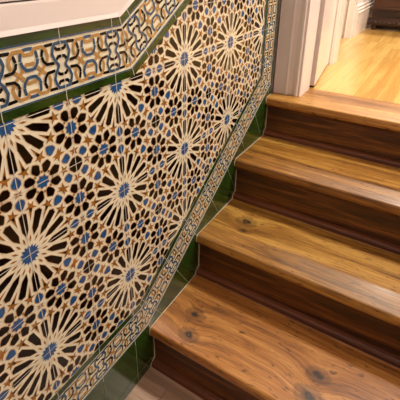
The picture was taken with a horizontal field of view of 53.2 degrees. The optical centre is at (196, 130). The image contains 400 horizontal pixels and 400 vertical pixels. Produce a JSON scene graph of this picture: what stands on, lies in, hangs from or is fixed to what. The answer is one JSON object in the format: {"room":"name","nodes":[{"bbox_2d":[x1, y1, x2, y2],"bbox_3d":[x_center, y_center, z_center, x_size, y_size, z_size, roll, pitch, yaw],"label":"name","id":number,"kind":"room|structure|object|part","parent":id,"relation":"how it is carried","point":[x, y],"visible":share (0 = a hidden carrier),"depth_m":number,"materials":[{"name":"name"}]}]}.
{"room":"staircase","nodes":[
{"label":"staircase","id":0,"kind":"room"},
{"bbox_2d":[125,366,202,399],"bbox_3d":[-0.273,1.480,-0.089,1.508,0.050,2.920,15,28,28],"label":"floor","id":1,"kind":"structure","parent":0,"point":[154,385],"depth_m":1.29,"materials":[{"name":"laminate"}]},
{"bbox_2d":[149,274,399,399],"bbox_3d":[0.555,0.841,1.081,1.499,0.184,0.288,15,28,28],"label":"wooden step","id":2,"kind":"structure","parent":1,"relation":"on","point":[216,342],"depth_m":1.24,"materials":[{"name":"brown wood"}]},
{"bbox_3d":[0.487,0.960,1.012,1.497,0.021,0.022,15,28,28],"label":"foot moulding","id":3,"kind":"part","parent":2,"relation":"part of","materials":[{"name":"brown wood"}]},
{"bbox_2d":[195,198,399,368],"bbox_3d":[0.707,0.579,1.230,1.499,0.183,0.288,15,28,28],"label":"wooden step","id":4,"kind":"structure","parent":2,"relation":"on","point":[347,290],"depth_m":1.34,"materials":[{"name":"brown wood"}]},
{"bbox_3d":[0.639,0.698,1.162,1.497,0.021,0.022,15,28,28],"label":"foot moulding","id":5,"kind":"part","parent":4,"relation":"part of","materials":[{"name":"brown wood"}]},
{"bbox_3d":[0.643,0.581,1.115,1.497,0.014,0.011,15,28,28],"label":"scotia moulding","id":6,"kind":"part","parent":4,"relation":"part of","materials":[{"name":"brown wood"}]},
{"bbox_2d":[232,135,399,254],"bbox_3d":[0.859,0.317,1.379,1.499,0.184,0.288,15,28,28],"label":"wooden step","id":7,"kind":"structure","parent":4,"relation":"on","point":[357,199],"depth_m":1.50,"materials":[{"name":"brown wood"}]},
{"bbox_3d":[0.791,0.436,1.311,1.497,0.021,0.022,15,28,28],"label":"foot moulding","id":8,"kind":"part","parent":7,"relation":"part of","materials":[{"name":"brown wood"}]},
{"bbox_3d":[0.795,0.320,1.264,1.497,0.014,0.011,15,28,28],"label":"scotia moulding","id":9,"kind":"part","parent":7,"relation":"part of","materials":[{"name":"brown wood"}]},
{"bbox_2d":[263,88,399,167],"bbox_3d":[0.998,0.065,1.509,1.499,0.183,0.237,15,28,28],"label":"wooden step","id":10,"kind":"structure","parent":7,"relation":"on","point":[367,129],"depth_m":1.65,"materials":[{"name":"brown wood"}]},
{"bbox_3d":[0.943,0.174,1.460,1.497,0.021,0.022,15,28,28],"label":"foot moulding","id":11,"kind":"part","parent":10,"relation":"part of","materials":[{"name":"brown wood"}]},
{"bbox_3d":[0.947,0.058,1.413,1.497,0.014,0.011,15,28,28],"label":"scotia moulding","id":12,"kind":"part","parent":10,"relation":"part of","materials":[{"name":"brown wood"}]},
{"bbox_2d":[271,0,281,92],"bbox_3d":[-0.685,-0.297,0.079,0.140,3.150,3.960,15,28,28],"label":"wall","id":13,"kind":"structure","parent":0,"point":[279,13],"depth_m":1.74,"materials":[{"name":"white paint"}]},
{"bbox_2d":[0,0,133,37],"bbox_3d":[-0.581,-0.348,0.075,0.014,0.816,3.820,15,28,28],"label":"trim","id":14,"kind":"structure","parent":13,"relation":"attached to","point":[17,17],"depth_m":0.71,"materials":[{"name":"white paint"}]},
{"bbox_2d":[0,0,279,399],"bbox_3d":[-0.185,0.033,0.963,0.011,1.740,1.959,15,28,28],"label":"dado","id":15,"kind":"object","parent":13,"relation":"attached to","point":[121,138],"visible":1,"depth_m":0.98,"materials":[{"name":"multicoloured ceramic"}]},
{"bbox_2d":[273,0,320,96],"bbox_3d":[0.444,-1.268,1.343,0.123,2.379,0.140,15,28,28],"label":"trim","id":16,"kind":"structure","parent":13,"relation":"attached to","point":[298,18],"depth_m":1.70,"materials":[{"name":"white paint"}]},
{"bbox_2d":[309,0,336,87],"bbox_3d":[0.641,-1.226,1.646,0.030,2.058,0.470,11,26,22],"label":"door","id":17,"kind":"structure","parent":13,"relation":"in","point":[327,11],"depth_m":1.86,"materials":[{"name":"white paint"}]},
{"bbox_2d":[309,25,399,103],"bbox_3d":[1.951,-0.549,2.819,4.800,0.100,3.224,15,28,28],"label":"floor","id":18,"kind":"structure","parent":0,"point":[367,65],"depth_m":2.19,"materials":[{"name":"brown wood"}]},
{"bbox_2d":[328,0,345,64],"bbox_3d":[0.700,-1.502,1.877,0.247,2.380,0.118,15,28,28],"label":"trim","id":19,"kind":"structure","parent":18,"relation":"on","point":[340,9],"depth_m":2.21,"materials":[{"name":"white paint"}]},
{"bbox_2d":[367,0,399,30],"bbox_3d":[2.064,-1.177,3.064,1.240,0.850,0.495,15,28,28],"label":"wooden chest","id":20,"kind":"object","parent":18,"relation":"on","point":[385,13],"visible":1,"depth_m":3.24,"materials":[{"name":"brown wood"}]},
{"bbox_3d":[1.943,-0.777,3.035,1.220,0.060,0.030,15,28,28],"label":"plinth rail","id":21,"kind":"part","parent":20,"relation":"part of","materials":[{"name":"brown wood"}]},
{"bbox_3d":[1.948,-1.133,2.877,1.100,0.600,0.010,15,28,28],"label":"moulding","id":22,"kind":"part","parent":20,"relation":"part of","materials":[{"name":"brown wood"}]},
{"bbox_3d":[1.579,-2.110,3.264,0.150,2.380,1.859,15,28,28],"label":"wall","id":23,"kind":"structure","parent":0,"visible":0},
{"bbox_2d":[341,0,357,37],"bbox_3d":[1.100,-1.797,2.550,0.154,2.380,0.088,15,28,28],"label":"trim","id":24,"kind":"structure","parent":23,"relation":"attached to","point":[351,5],"depth_m":2.94,"materials":[{"name":"white paint"}]},
{"bbox_2d":[352,0,373,36],"bbox_3d":[1.657,-1.117,3.683,0.024,0.228,1.798,15,28,28],"label":"baseboard","id":25,"kind":"structure","parent":23,"relation":"attached to","point":[364,10],"depth_m":3.14,"materials":[{"name":"white paint"}]}
]}

